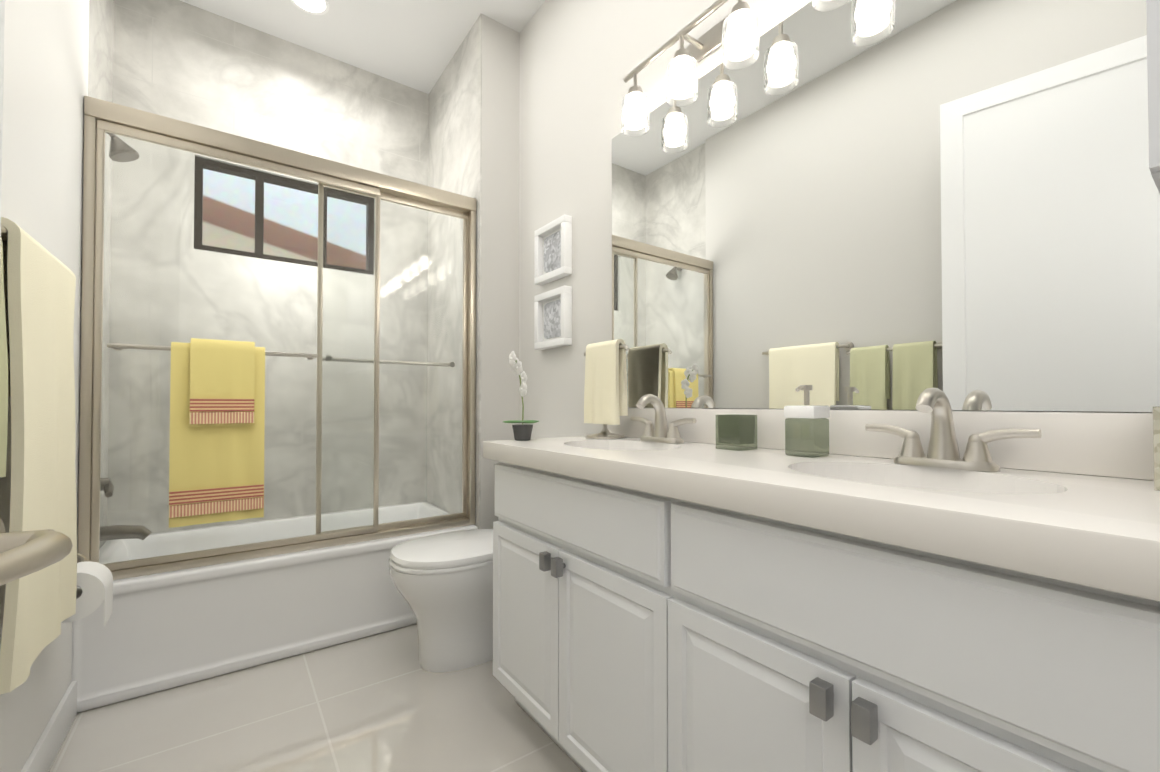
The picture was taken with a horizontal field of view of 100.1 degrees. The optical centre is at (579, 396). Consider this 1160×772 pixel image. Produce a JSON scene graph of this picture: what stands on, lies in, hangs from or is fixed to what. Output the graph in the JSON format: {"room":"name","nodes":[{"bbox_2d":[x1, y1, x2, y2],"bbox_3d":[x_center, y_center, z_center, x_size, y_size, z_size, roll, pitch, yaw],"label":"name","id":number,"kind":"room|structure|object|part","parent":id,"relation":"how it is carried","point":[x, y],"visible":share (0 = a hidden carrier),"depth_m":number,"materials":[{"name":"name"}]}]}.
{"room":"bathroom","nodes":[
{"label":"bathroom","id":0,"kind":"room"},
{"bbox_2d":[0,0,88,771],"bbox_3d":[-0.765,-0.456,0.265,0.155,2.870,3.235,1,-1,-36],"label":"wall","id":1,"kind":"structure","parent":0,"point":[41,126],"depth_m":1.26,"materials":[{"name":"paint"}]},
{"bbox_2d":[0,0,4,255],"bbox_3d":[-0.483,-0.185,0.159,0.035,2.300,0.807,0,-1,-25],"label":"door","id":2,"kind":"structure","parent":1,"relation":"in","point":[2,11],"depth_m":0.53,"materials":[{"name":"white"}]},
{"bbox_2d":[0,518,72,585],"bbox_3d":[-0.607,0.151,0.423,0.227,0.088,0.175,0,-1,-25],"label":"door handle","id":3,"kind":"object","parent":2,"relation":"attached to","point":[24,553],"depth_m":0.45,"materials":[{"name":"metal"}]},
{"bbox_2d":[0,239,7,476],"bbox_3d":[-0.904,-0.078,0.656,0.083,0.425,0.449,1,-1,-36],"label":"towel","id":4,"kind":"object","parent":1,"relation":"attached to","point":[3,393],"visible":0.95,"depth_m":0.83,"materials":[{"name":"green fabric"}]},
{"bbox_2d":[0,217,76,693],"bbox_3d":[-1.178,0.107,1.035,0.086,0.866,0.529,1,-1,-36],"label":"towel","id":5,"kind":"object","parent":1,"relation":"attached to","point":[39,297],"visible":0.98,"depth_m":1.00,"materials":[{"name":"beige fabric"}]},
{"bbox_2d":[21,681,76,771],"bbox_3d":[-0.701,0.924,0.300,0.014,0.110,3.008,1,-1,-36],"label":"baseboard","id":6,"kind":"structure","parent":1,"relation":"attached to","point":[43,754],"depth_m":1.33,"materials":[{"name":"white wood"}]},
{"bbox_2d":[61,553,112,625],"bbox_3d":[-1.343,0.504,1.297,0.132,0.194,0.176,1,-1,-36],"label":"toilet paper roll","id":7,"kind":"object","parent":1,"relation":"attached to","point":[94,583],"visible":0.56,"depth_m":1.27,"materials":[{"name":"white paper"}]},
{"bbox_3d":[-1.365,0.449,1.282,0.078,0.084,0.176,1,-1,-36],"label":"arm","id":8,"kind":"part","parent":7,"relation":"part of"},
{"bbox_2d":[77,115,96,562],"bbox_3d":[-1.617,-0.155,1.598,0.028,1.524,0.060,1,-1,-36],"label":"door jamb","id":9,"kind":"object","parent":1,"relation":"attached to","point":[87,338],"visible":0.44,"depth_m":1.58,"materials":[{"name":"silver metal"}]},
{"bbox_2d":[88,0,113,546],"bbox_3d":[-1.924,-0.434,1.837,0.120,2.870,0.880,1,-1,-36],"label":"wall tiles","id":10,"kind":"structure","parent":1,"relation":"attached to","point":[101,43],"depth_m":2.04,"materials":[{"name":"grey tile"}]},
{"bbox_2d":[100,478,113,496],"bbox_3d":[-1.806,0.331,1.837,0.081,0.170,0.170,1,-1,-36],"label":"tub valve","id":11,"kind":"object","parent":10,"relation":"attached to","point":[106,484],"depth_m":1.82,"materials":[{"name":"silver metal"}]},
{"bbox_2d":[106,132,138,161],"bbox_3d":[-1.786,-0.980,1.871,0.132,0.137,0.092,1,-1,-36],"label":"shower head","id":12,"kind":"object","parent":10,"relation":"attached to","point":[116,148],"depth_m":1.86},
{"bbox_2d":[100,525,151,540],"bbox_3d":[-1.765,0.521,1.864,0.184,0.080,0.072,1,-1,-36],"label":"tub spout","id":13,"kind":"object","parent":10,"relation":"attached to","point":[134,533],"depth_m":1.85,"materials":[{"name":"silver metal"}]},
{"bbox_2d":[84,96,476,212],"bbox_3d":[-1.076,-0.943,2.001,1.363,0.062,0.068,1,-1,-36],"label":"header","id":14,"kind":"object","parent":1,"relation":"attached to","point":[103,110],"visible":0.75,"depth_m":1.87,"materials":[{"name":"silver metal"}]},
{"bbox_2d":[107,0,428,533],"bbox_3d":[-1.526,-0.423,2.593,1.410,2.870,0.120,1,-1,-36],"label":"wall","id":15,"kind":"structure","parent":0,"point":[150,397],"depth_m":2.48,"materials":[{"name":"stone"}]},
{"bbox_2d":[194,156,373,274],"bbox_3d":[-1.531,-0.923,2.581,0.810,0.450,0.055,1,-1,-36],"label":"window","id":16,"kind":"structure","parent":15,"relation":"in","point":[285,182],"depth_m":2.50,"materials":[{"name":"brown metal"}]},
{"bbox_2d":[49,624,582,771],"bbox_3d":[-0.290,1.020,1.067,2.180,0.060,4.370,1,-1,-36],"label":"floor","id":17,"kind":"structure","parent":0,"point":[383,702],"depth_m":1.48,"materials":[{"name":"tile"}]},
{"bbox_2d":[71,501,477,712],"bbox_3d":[-1.272,0.812,2.216,1.398,0.390,0.757,1,-1,-36],"label":"bathtub","id":18,"kind":"object","parent":17,"relation":"on","point":[157,632],"visible":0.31,"depth_m":1.81,"materials":[{"name":"white ceramic"}]},
{"bbox_2d":[111,517,469,579],"bbox_3d":[-1.076,0.597,1.979,1.307,0.030,0.060,1,-1,-36],"label":"door track","id":19,"kind":"object","parent":18,"relation":"on","point":[250,554],"visible":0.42,"depth_m":1.89,"materials":[{"name":"silver metal"}]},
{"bbox_2d":[91,119,467,570],"bbox_3d":[-1.076,-0.165,1.990,1.303,1.490,0.048,1,-1,-36],"label":"shower door","id":20,"kind":"structure","parent":19,"relation":"on","point":[104,127],"depth_m":1.96,"materials":[{"name":"clear glass"}]},
{"bbox_2d":[107,343,317,359],"bbox_3d":[-1.301,-0.165,1.770,0.605,0.028,0.054,1,-1,-36],"label":"bar","id":21,"kind":"object","parent":20,"relation":"attached to","point":[121,347],"visible":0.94,"depth_m":1.65,"materials":[{"name":"silver metal"}]},
{"bbox_2d":[169,342,264,527],"bbox_3d":[-1.295,0.128,1.744,0.270,0.633,0.052,1,-1,-36],"label":"towel","id":22,"kind":"object","parent":21,"relation":"hanging from","point":[214,457],"visible":0.5,"depth_m":1.71,"materials":[{"name":"yellow fabric"}]},
{"bbox_2d":[169,484,263,504],"bbox_3d":[-1.277,0.344,1.716,0.267,0.045,0.004,1,-1,-36],"label":"band","id":23,"kind":"object","parent":22,"relation":"attached to","point":[208,495],"visible":1,"depth_m":1.71,"materials":[{"name":"fabric"}]},
{"bbox_2d":[169,497,263,517],"bbox_3d":[-1.277,0.390,1.716,0.267,0.040,0.003,1,-1,-36],"label":"fringe","id":24,"kind":"object","parent":22,"relation":"attached to","point":[212,507],"visible":1,"depth_m":1.71,"materials":[{"name":"fabric"}]},
{"bbox_2d":[189,338,254,426],"bbox_3d":[-1.286,-0.051,1.752,0.185,0.310,0.086,1,-1,-36],"label":"towel","id":25,"kind":"object","parent":22,"relation":"on","point":[222,369],"visible":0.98,"depth_m":1.72,"materials":[{"name":"yellow fabric"}]},
{"bbox_2d":[190,399,253,411],"bbox_3d":[-1.259,0.029,1.713,0.183,0.045,0.004,1,-1,-36],"label":"band","id":26,"kind":"object","parent":25,"relation":"attached to","point":[206,405],"visible":1,"depth_m":1.71,"materials":[{"name":"fabric"}]},
{"bbox_2d":[190,412,253,423],"bbox_3d":[-1.260,0.074,1.713,0.183,0.040,0.003,1,-1,-36],"label":"fringe","id":27,"kind":"object","parent":25,"relation":"attached to","point":[217,417],"visible":1,"depth_m":1.71,"materials":[{"name":"fabric"}]},
{"bbox_2d":[322,355,454,366],"bbox_3d":[-0.849,-0.159,2.211,0.575,0.028,0.054,1,-1,-36],"label":"bar","id":28,"kind":"object","parent":20,"relation":"attached to","point":[451,364],"visible":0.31,"depth_m":2.22,"materials":[{"name":"silver metal"}]},
{"bbox_3d":[-0.820,-0.162,2.193,0.650,1.490,0.018,1,-1,-36],"label":"frame","id":29,"kind":"part","parent":20,"relation":"part of","materials":[{"name":"silver metal"}]},
{"bbox_3d":[-0.820,-0.162,2.193,0.630,1.470,0.006,1,-1,-36],"label":"glass","id":30,"kind":"part","parent":20,"relation":"part of","materials":[{"name":"clear glass"}]},
{"bbox_2d":[389,464,494,671],"bbox_3d":[-0.394,0.610,1.947,0.704,0.785,0.400,1,-1,-36],"label":"toilet","id":31,"kind":"object","parent":17,"relation":"on","point":[443,583],"visible":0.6,"depth_m":1.76,"materials":[{"name":"white ceramic"}]},
{"bbox_3d":[-0.468,0.606,1.893,0.518,0.016,0.383,1,-1,-36],"label":"seat","id":32,"kind":"part","parent":31,"relation":"part of","materials":[{"name":"white ceramic"}]},
{"bbox_3d":[-0.465,0.578,1.896,0.521,0.038,0.384,1,-1,-36],"label":"lid","id":33,"kind":"part","parent":31,"relation":"part of","materials":[{"name":"white ceramic"}]},
{"bbox_2d":[483,452,1159,771],"bbox_3d":[0.572,0.585,0.772,0.531,0.800,2.268,1,-1,-36],"label":"bathroom vanity","id":34,"kind":"object","parent":17,"relation":"on","point":[857,599],"depth_m":0.73,"materials":[{"name":"painted wood"},{"name":"stone"},{"name":"brushed nickel"}]},
{"bbox_3d":[-0.159,0.640,1.403,0.020,0.486,0.378,1,-1,-36],"label":"door","id":35,"kind":"part","parent":34,"relation":"part of","materials":[{"name":"white wood"}]},
{"bbox_3d":[-0.086,0.425,1.259,0.034,0.044,0.024,1,-1,-36],"label":"knob","id":36,"kind":"part","parent":34,"relation":"part of","materials":[{"name":"silver metal"}]},
{"bbox_3d":[-0.053,0.424,1.213,0.034,0.044,0.024,1,-1,-36],"label":"knob","id":37,"kind":"part","parent":34,"relation":"part of","materials":[{"name":"silver metal"}]},
{"bbox_3d":[-0.049,0.292,1.253,0.024,0.166,0.747,1,-1,-36],"label":"drawer","id":38,"kind":"part","parent":34,"relation":"part of","materials":[{"name":"white wood"}]},
{"bbox_3d":[0.064,0.636,1.094,0.020,0.486,0.378,1,-1,-36],"label":"door","id":39,"kind":"part","parent":34,"relation":"part of","materials":[{"name":"white wood"}]},
{"bbox_3d":[0.276,0.631,0.801,0.020,0.486,0.337,1,-1,-36],"label":"door","id":40,"kind":"part","parent":34,"relation":"part of","materials":[{"name":"white wood"}]},
{"bbox_3d":[0.338,0.417,0.673,0.034,0.044,0.024,1,-1,-36],"label":"knob","id":41,"kind":"part","parent":34,"relation":"part of","materials":[{"name":"silver metal"}]},
{"bbox_2d":[483,436,1159,587],"bbox_3d":[0.569,0.159,0.790,0.522,0.054,2.292,1,-1,-36],"label":"countertop","id":42,"kind":"structure","parent":34,"relation":"on","point":[1105,525],"depth_m":0.69,"materials":[{"name":"white stone"}]},
{"bbox_2d":[503,351,538,440],"bbox_3d":[-0.179,-0.003,1.590,0.128,0.290,0.116,1,-1,-36],"label":"orchid","id":43,"kind":"object","parent":42,"relation":"on","point":[522,432],"visible":1,"depth_m":1.58,"materials":[{"name":"grey plant"}]},
{"bbox_3d":[-0.200,-0.016,1.593,0.039,0.216,0.016,1,-1,-36],"label":"stem","id":44,"kind":"part","parent":43,"relation":"part of","materials":[{"name":"green plant"}]},
{"bbox_3d":[-0.189,0.117,1.597,0.070,0.050,0.070,1,-1,-36],"label":"pot","id":45,"kind":"part","parent":43,"relation":"part of","materials":[{"name":"grey"}]},
{"bbox_2d":[583,339,628,438],"bbox_3d":[0.089,-0.026,1.719,0.140,0.340,0.251,1,-1,-36],"label":"towel stand","id":46,"kind":"object","parent":42,"relation":"on","point":[605,396],"visible":1,"depth_m":1.68,"materials":[{"name":"beige fabric"}]},
{"bbox_2d":[630,394,696,442],"bbox_3d":[0.227,0.066,1.509,0.133,0.149,0.275,1,-1,-36],"label":"faucet","id":47,"kind":"object","parent":42,"relation":"on","point":[659,431],"visible":1,"depth_m":1.51,"materials":[{"name":"silver metal"}]},
{"bbox_2d":[716,414,756,450],"bbox_3d":[0.413,0.092,1.282,0.075,0.090,0.075,1,-1,-36],"label":"tumbler","id":48,"kind":"object","parent":42,"relation":"on","point":[738,431],"visible":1,"depth_m":1.27,"materials":[{"name":"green glass"}]},
{"bbox_2d":[784,385,829,457],"bbox_3d":[0.520,0.054,1.117,0.079,0.162,0.074,1,-1,-36],"label":"soap dispenser","id":49,"kind":"object","parent":42,"relation":"on","point":[807,410],"visible":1,"depth_m":1.11,"materials":[{"name":"clear glass"}]},
{"bbox_2d":[865,388,1041,471],"bbox_3d":[0.664,0.057,0.906,0.133,0.149,0.275,1,-1,-36],"label":"faucet","id":50,"kind":"object","parent":42,"relation":"on","point":[943,451],"visible":1,"depth_m":0.90,"materials":[{"name":"silver metal"}]},
{"bbox_2d":[1153,406,1159,489],"bbox_3d":[0.878,0.050,0.660,0.120,0.157,0.120,1,-1,-36],"label":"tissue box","id":51,"kind":"object","parent":42,"relation":"on","point":[1156,429],"visible":1,"depth_m":0.67,"materials":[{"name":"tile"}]},
{"bbox_3d":[0.370,0.416,0.628,0.034,0.044,0.024,1,-1,-36],"label":"knob","id":52,"kind":"part","parent":34,"relation":"part of","materials":[{"name":"silver metal"}]},
{"bbox_3d":[0.374,0.283,0.667,0.024,0.166,0.666,1,-1,-36],"label":"drawer","id":53,"kind":"part","parent":34,"relation":"part of","materials":[{"name":"white wood"}]},
{"bbox_3d":[0.476,0.627,0.525,0.020,0.486,0.337,1,-1,-36],"label":"door","id":54,"kind":"part","parent":34,"relation":"part of","materials":[{"name":"white wood"}]},
{"bbox_2d":[180,0,544,93],"bbox_3d":[-0.290,-1.909,1.108,2.180,0.060,4.370,1,-1,-36],"label":"ceiling","id":55,"kind":"structure","parent":0,"point":[415,44],"depth_m":2.44,"materials":[{"name":"white paint"}]},
{"bbox_2d":[291,0,328,14],"bbox_3d":[-1.272,-1.860,2.279,0.170,0.004,0.170,1,-1,-36],"label":"recessed light","id":56,"kind":"object","parent":55,"relation":"in","point":[315,7],"visible":1,"depth_m":2.31,"materials":[{"name":"white"}]},
{"bbox_2d":[481,14,519,528],"bbox_3d":[-0.614,-0.421,2.710,0.205,2.870,0.760,1,-1,-36],"label":"wall","id":57,"kind":"structure","parent":0,"point":[500,215],"depth_m":2.40,"materials":[{"name":"paint"}]},
{"bbox_2d":[427,14,481,528],"bbox_3d":[-0.701,-0.422,2.648,0.008,2.870,0.759,1,-1,-36],"label":"wall tile","id":58,"kind":"structure","parent":57,"relation":"attached to","point":[455,136],"depth_m":2.63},
{"bbox_2d":[466,211,475,524],"bbox_3d":[-0.535,-0.144,2.380,0.028,1.524,0.060,1,-1,-36],"label":"door jamb","id":59,"kind":"object","parent":57,"relation":"attached to","point":[471,346],"visible":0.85,"depth_m":2.36,"materials":[{"name":"silver metal"}]},
{"bbox_2d":[519,0,1159,438],"bbox_3d":[0.397,-0.438,1.583,0.127,2.870,4.010,1,-1,-36],"label":"wall","id":60,"kind":"structure","parent":0,"point":[881,204],"depth_m":1.14,"materials":[{"name":"grey paint"}]},
{"bbox_2d":[534,214,571,285],"bbox_3d":[-0.123,-0.649,2.173,0.040,0.250,0.250,1,-1,-36],"label":"picture frame","id":61,"kind":"object","parent":60,"relation":"attached to","point":[553,252],"visible":1,"depth_m":2.15,"materials":[{"name":"white wood"}]},
{"bbox_2d":[544,230,560,272],"bbox_3d":[-0.122,-0.649,2.174,0.012,0.164,0.164,1,-1,-36],"label":"art","id":62,"kind":"object","parent":61,"relation":"attached to","point":[552,238],"depth_m":2.17},
{"bbox_2d":[534,285,571,349],"bbox_3d":[-0.123,-0.346,2.169,0.040,0.250,0.250,1,-1,-36],"label":"picture frame","id":63,"kind":"object","parent":60,"relation":"attached to","point":[553,318],"visible":1,"depth_m":2.15,"materials":[{"name":"white wood"}]},
{"bbox_2d":[544,299,560,338],"bbox_3d":[-0.122,-0.346,2.170,0.012,0.164,0.164,1,-1,-36],"label":"art","id":64,"kind":"object","parent":63,"relation":"attached to","point":[552,307],"depth_m":2.17},
{"bbox_2d":[621,0,758,136],"bbox_3d":[0.325,-1.005,1.466,0.147,0.228,0.510,1,-1,-36],"label":"sconce","id":65,"kind":"object","parent":60,"relation":"attached to","point":[733,32],"visible":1,"depth_m":1.43,"materials":[{"name":"white glass"}]},
{"bbox_3d":[0.184,-0.951,1.616,0.072,0.092,0.072,1,-1,-36],"label":"lamp shade","id":66,"kind":"part","parent":65,"relation":"part of","materials":[{"name":"white glass"}]},
{"bbox_3d":[0.184,-0.944,1.616,0.094,0.110,0.094,1,-1,-36],"label":"glass","id":67,"kind":"part","parent":65,"relation":"part of","materials":[{"name":"white glass"}]},
{"bbox_3d":[0.304,-0.954,1.450,0.072,0.092,0.072,1,-1,-36],"label":"lamp shade","id":68,"kind":"part","parent":65,"relation":"part of","materials":[{"name":"white glass"}]},
{"bbox_3d":[0.304,-0.947,1.450,0.094,0.110,0.094,1,-1,-36],"label":"glass","id":69,"kind":"part","parent":65,"relation":"part of","materials":[{"name":"white glass"}]},
{"bbox_3d":[0.424,-0.956,1.284,0.072,0.092,0.072,1,-1,-36],"label":"lamp shade","id":70,"kind":"part","parent":65,"relation":"part of","materials":[{"name":"white glass"}]},
{"bbox_3d":[0.424,-0.949,1.284,0.094,0.110,0.094,1,-1,-36],"label":"glass","id":71,"kind":"part","parent":65,"relation":"part of","materials":[{"name":"white glass"}]},
{"bbox_2d":[812,0,848,11],"bbox_3d":[0.709,-1.013,0.935,0.147,0.228,0.510,1,-1,-36],"label":"sconce","id":72,"kind":"object","parent":60,"relation":"attached to","point":[813,1],"visible":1,"depth_m":1.12,"materials":[{"name":"white glass"}]},
{"bbox_2d":[1146,0,1159,193],"bbox_3d":[1.080,-0.856,0.326,0.241,1.130,0.902,1,-1,-36],"label":"upper cabinet","id":73,"kind":"object","parent":60,"relation":"attached to","point":[1153,37],"visible":1,"depth_m":0.61,"materials":[{"name":"white wood"}]},
{"bbox_2d":[607,408,1153,479],"bbox_3d":[0.772,0.080,0.939,0.020,0.105,2.292,1,-1,-36],"label":"backsplash","id":74,"kind":"structure","parent":0,"relation":"attached to","point":[1096,444],"depth_m":0.91,"materials":[{"name":"white stone"}]},
{"label":"outside","id":75,"kind":"structure","parent":0,"visible":0},
{"bbox_2d":[202,169,365,268],"bbox_3d":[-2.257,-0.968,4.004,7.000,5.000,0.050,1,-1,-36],"label":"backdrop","id":76,"kind":"structure","parent":75,"point":[293,237],"depth_m":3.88,"materials":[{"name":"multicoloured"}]}
]}

